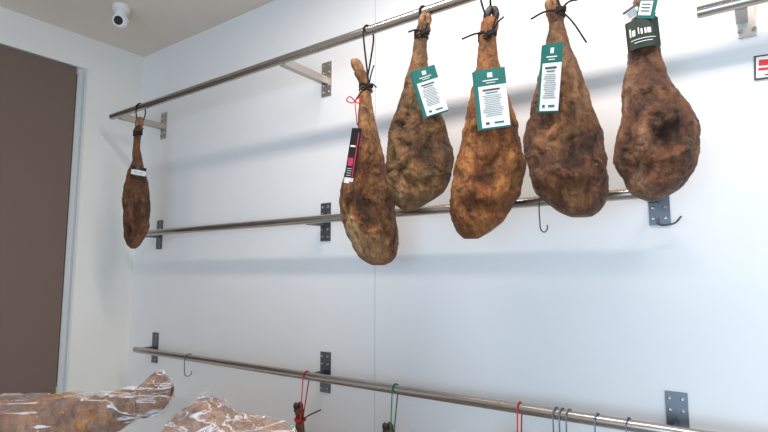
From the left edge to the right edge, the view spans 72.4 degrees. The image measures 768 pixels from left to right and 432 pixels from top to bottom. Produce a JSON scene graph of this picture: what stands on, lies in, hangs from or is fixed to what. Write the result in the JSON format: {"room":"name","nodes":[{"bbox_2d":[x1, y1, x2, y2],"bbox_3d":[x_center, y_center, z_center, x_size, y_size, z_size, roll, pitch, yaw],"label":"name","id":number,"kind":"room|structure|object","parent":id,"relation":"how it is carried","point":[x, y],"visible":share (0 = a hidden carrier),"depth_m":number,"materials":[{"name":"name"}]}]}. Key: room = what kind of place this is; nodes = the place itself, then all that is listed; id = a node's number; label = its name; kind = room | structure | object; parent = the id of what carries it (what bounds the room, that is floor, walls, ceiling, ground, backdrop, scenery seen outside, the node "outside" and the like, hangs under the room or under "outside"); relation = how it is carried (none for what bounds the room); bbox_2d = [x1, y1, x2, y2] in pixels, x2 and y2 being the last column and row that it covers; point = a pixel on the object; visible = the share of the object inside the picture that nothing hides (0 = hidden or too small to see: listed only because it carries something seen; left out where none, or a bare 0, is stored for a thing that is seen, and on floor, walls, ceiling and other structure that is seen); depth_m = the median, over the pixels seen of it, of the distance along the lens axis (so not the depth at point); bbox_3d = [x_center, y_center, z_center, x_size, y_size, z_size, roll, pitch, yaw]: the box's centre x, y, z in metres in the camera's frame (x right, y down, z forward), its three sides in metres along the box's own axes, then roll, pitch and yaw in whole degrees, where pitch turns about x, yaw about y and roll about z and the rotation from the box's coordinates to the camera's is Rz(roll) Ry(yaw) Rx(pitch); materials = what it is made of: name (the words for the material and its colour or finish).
{"room":"food shop","nodes":[
{"label":"food shop","id":0,"kind":"room"},
{"bbox_2d":[0,7,143,431],"bbox_3d":[-2.966,0.250,1.853,0.160,3.110,4.200,-4,-8,35],"label":"wall","id":1,"kind":"structure","parent":0,"point":[103,265],"depth_m":3.36,"materials":[{"name":"paint"}]},
{"bbox_2d":[0,45,76,397],"bbox_3d":[-2.480,-0.028,2.451,0.012,1.994,1.865,-4,-8,35],"label":"roller blind","id":2,"kind":"object","parent":1,"relation":"attached to","point":[37,93],"visible":1,"depth_m":3.05,"materials":[{"name":"fabric"}]},
{"bbox_2d":[3,45,82,396],"bbox_3d":[-2.519,-0.023,2.505,0.100,2.005,1.925,-4,-8,35],"label":"frame","id":3,"kind":"object","parent":1,"relation":"attached to","point":[79,78],"visible":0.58,"depth_m":3.23,"materials":[{"name":"paint"}]},
{"bbox_2d":[62,68,86,392],"bbox_3d":[-1.916,0.059,3.248,0.050,2.005,0.008,-4,-8,35],"label":"channel","id":4,"kind":"object","parent":1,"relation":"attached to","point":[85,69],"visible":0.86,"depth_m":3.23,"materials":[{"name":"paint"}]},
{"bbox_2d":[0,0,274,56],"bbox_3d":[-0.450,-1.542,0.246,6.420,0.100,4.400,-4,-8,35],"label":"ceiling","id":5,"kind":"structure","parent":0,"point":[153,26],"depth_m":3.10,"materials":[{"name":"paint"}]},
{"bbox_2d":[112,2,129,28],"bbox_3d":[-1.492,-1.127,2.975,0.092,0.127,0.092,-4,-8,35],"label":"security camera","id":6,"kind":"object","parent":5,"relation":"attached to","point":[119,19],"visible":1,"depth_m":2.95,"materials":[{"name":"white plastic"}]},
{"bbox_2d":[124,0,767,431],"bbox_3d":[0.799,0.245,1.810,6.220,3.110,0.100,-4,-8,35],"label":"wall","id":7,"kind":"structure","parent":0,"point":[608,312],"depth_m":2.17,"materials":[{"name":"white paint"}]},
{"bbox_2d":[109,0,476,138],"bbox_3d":[0.089,-0.735,2.168,4.165,0.175,0.319,-4,-8,35],"label":"hanging rail","id":8,"kind":"object","parent":7,"relation":"attached to","point":[287,60],"visible":0.99,"depth_m":2.46,"materials":[{"name":"metal"}]},
{"bbox_2d":[122,103,150,248],"bbox_3d":[-1.415,-0.239,3.018,0.152,0.851,0.150,3,-7,-25],"label":"ham","id":9,"kind":"object","parent":8,"relation":"hanging from","point":[136,204],"visible":1,"depth_m":2.97,"materials":[{"name":"brown food"}]},
{"bbox_2d":[339,24,398,264],"bbox_3d":[-0.058,-0.291,2.047,0.232,0.961,0.161,0,-6,-2],"label":"ham","id":10,"kind":"object","parent":8,"relation":"hanging from","point":[367,209],"visible":0.98,"depth_m":1.99,"materials":[{"name":"brown food"}]},
{"bbox_2d":[384,5,453,210],"bbox_3d":[0.123,-0.404,1.873,0.247,0.774,0.164,0,-6,4],"label":"ham","id":11,"kind":"object","parent":8,"relation":"hanging from","point":[419,157],"visible":1,"depth_m":1.81,"materials":[{"name":"brown food"}]},
{"bbox_2d":[449,0,526,238],"bbox_3d":[0.341,-0.365,1.756,0.256,0.878,0.170,-1,-6,11],"label":"ham","id":12,"kind":"object","parent":8,"relation":"hanging from","point":[489,170],"visible":1,"depth_m":1.69,"materials":[{"name":"brown food"}]},
{"bbox_2d":[523,0,608,217],"bbox_3d":[0.553,-0.407,1.626,0.204,0.823,0.203,3,-7,-25],"label":"ham","id":13,"kind":"object","parent":8,"relation":"hanging from","point":[566,157],"visible":1,"depth_m":1.56,"materials":[{"name":"brown food"}]},
{"bbox_2d":[613,0,700,200],"bbox_3d":[0.753,-0.438,1.486,0.219,0.792,0.164,-2,-7,21],"label":"ham","id":14,"kind":"object","parent":8,"relation":"hanging from","point":[657,146],"visible":1,"depth_m":1.42,"materials":[{"name":"brown food"}]},
{"bbox_2d":[374,0,375,431],"bbox_3d":[-0.040,0.304,2.342,0.005,3.110,0.002,-4,-8,35],"label":"trim","id":15,"kind":"structure","parent":7,"relation":"attached to","point":[375,0],"depth_m":2.34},
{"bbox_2d":[145,189,670,248],"bbox_3d":[-0.311,0.023,2.483,2.927,0.185,0.138,-4,-8,35],"label":"hanging rail","id":16,"kind":"object","parent":7,"relation":"attached to","point":[660,208],"visible":0.67,"depth_m":2.39,"materials":[{"name":"metal"}]},
{"bbox_2d":[538,197,547,232],"bbox_3d":[0.548,-0.009,1.807,0.048,0.134,0.005,4,-8,-34],"label":"hook","id":17,"kind":"object","parent":16,"relation":"hanging from","point":[539,197],"visible":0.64,"depth_m":1.80,"materials":[{"name":"metal"}]},
{"bbox_2d":[656,216,681,225],"bbox_3d":[0.897,0.016,1.656,0.020,0.031,0.076,5,-8,-38],"label":"hook","id":18,"kind":"object","parent":16,"relation":"attached to","point":[679,218],"visible":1,"depth_m":1.65,"materials":[{"name":"metal"}]},
{"bbox_2d":[133,332,713,431],"bbox_3d":[0.171,0.688,2.064,4.091,0.185,0.138,-4,-8,35],"label":"hanging rail","id":19,"kind":"object","parent":7,"relation":"attached to","point":[676,403],"visible":1,"depth_m":1.92,"materials":[{"name":"metal"}]},
{"bbox_2d":[184,353,191,376],"bbox_3d":[-1.073,0.817,2.880,0.048,0.126,0.005,4,-8,-34],"label":"hook","id":20,"kind":"object","parent":19,"relation":"hanging from","point":[188,353],"visible":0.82,"depth_m":2.87,"materials":[{"name":"metal"}]},
{"bbox_2d":[293,370,320,431],"bbox_3d":[-0.365,1.138,2.297,0.224,0.892,0.112,1,-6,-9],"label":"ham","id":21,"kind":"object","parent":19,"relation":"hanging from","point":[299,411],"visible":0.99,"depth_m":2.31,"materials":[{"name":"brown food"}]},
{"bbox_2d":[382,383,398,431],"bbox_3d":[0.028,1.112,2.014,0.225,0.902,0.120,0,-6,1],"label":"ham","id":22,"kind":"object","parent":19,"relation":"hanging from","point":[387,427],"visible":0.94,"depth_m":2.04,"materials":[{"name":"brown food"}]},
{"bbox_2d":[517,401,522,431],"bbox_3d":[0.447,1.064,1.716,0.220,0.872,0.129,-2,-6,14],"label":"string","id":23,"kind":"object","parent":19,"relation":"hanging from","point":[519,401],"visible":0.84,"depth_m":1.78,"materials":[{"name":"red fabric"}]},
{"bbox_2d":[552,407,558,431],"bbox_3d":[0.565,0.696,1.717,0.048,0.142,0.005,6,-9,-44],"label":"hook","id":24,"kind":"object","parent":19,"relation":"hanging from","point":[554,407],"visible":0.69,"depth_m":1.71,"materials":[{"name":"metal"}]},
{"bbox_2d":[558,407,564,431],"bbox_3d":[0.581,0.695,1.706,0.048,0.142,0.005,6,-9,-44],"label":"hook","id":25,"kind":"object","parent":19,"relation":"hanging from","point":[562,407],"visible":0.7,"depth_m":1.70,"materials":[{"name":"metal"}]},
{"bbox_2d":[565,408,571,431],"bbox_3d":[0.599,0.694,1.693,0.048,0.142,0.005,6,-9,-44],"label":"hook","id":26,"kind":"object","parent":19,"relation":"hanging from","point":[568,409],"visible":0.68,"depth_m":1.68,"materials":[{"name":"metal"}]},
{"bbox_2d":[594,413,599,431],"bbox_3d":[0.670,0.688,1.642,0.048,0.142,0.005,6,-9,-44],"label":"hook","id":27,"kind":"object","parent":19,"relation":"hanging from","point":[596,413],"visible":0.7,"depth_m":1.63,"materials":[{"name":"metal"}]},
{"bbox_2d":[625,417,630,431],"bbox_3d":[0.744,0.682,1.591,0.048,0.142,0.005,6,-9,-44],"label":"hook","id":28,"kind":"object","parent":19,"relation":"hanging from","point":[627,417],"visible":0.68,"depth_m":1.58,"materials":[{"name":"metal"}]},
{"bbox_2d":[696,0,767,38],"bbox_3d":[1.406,-0.643,1.325,1.057,0.130,0.138,-4,-8,35],"label":"hanging rail","id":29,"kind":"object","parent":7,"relation":"attached to","point":[745,18],"visible":1,"depth_m":1.56,"materials":[{"name":"metal"}]},
{"bbox_2d":[754,54,767,80],"bbox_3d":[1.173,-0.448,1.551,0.134,0.083,0.005,-4,-8,35],"label":"price sign","id":30,"kind":"object","parent":7,"relation":"attached to","point":[760,61],"visible":1,"depth_m":1.58,"materials":[{"name":"white"}]},
{"bbox_3d":[-0.450,1.648,-0.106,6.420,0.100,4.400,-4,-8,35],"label":"floor","id":31,"kind":"structure","parent":0,"visible":0},
{"bbox_3d":[-0.672,1.167,0.829,1.400,1.062,0.870,-4,-8,35],"label":"countertop","id":32,"kind":"structure","parent":31,"relation":"on","visible":0},
{"bbox_2d":[0,370,173,431],"bbox_3d":[-0.862,0.498,1.174,0.747,0.291,0.259,-1,-6,8],"label":"ham","id":33,"kind":"object","parent":32,"relation":"on","point":[66,411],"visible":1,"depth_m":1.16,"materials":[{"name":"brown food"}]},
{"bbox_2d":[163,396,294,431],"bbox_3d":[-0.353,0.521,1.194,0.342,0.247,0.230,0,-6,0],"label":"ham","id":34,"kind":"object","parent":32,"relation":"on","point":[206,414],"visible":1,"depth_m":1.16,"materials":[{"name":"brown food"}]}
]}

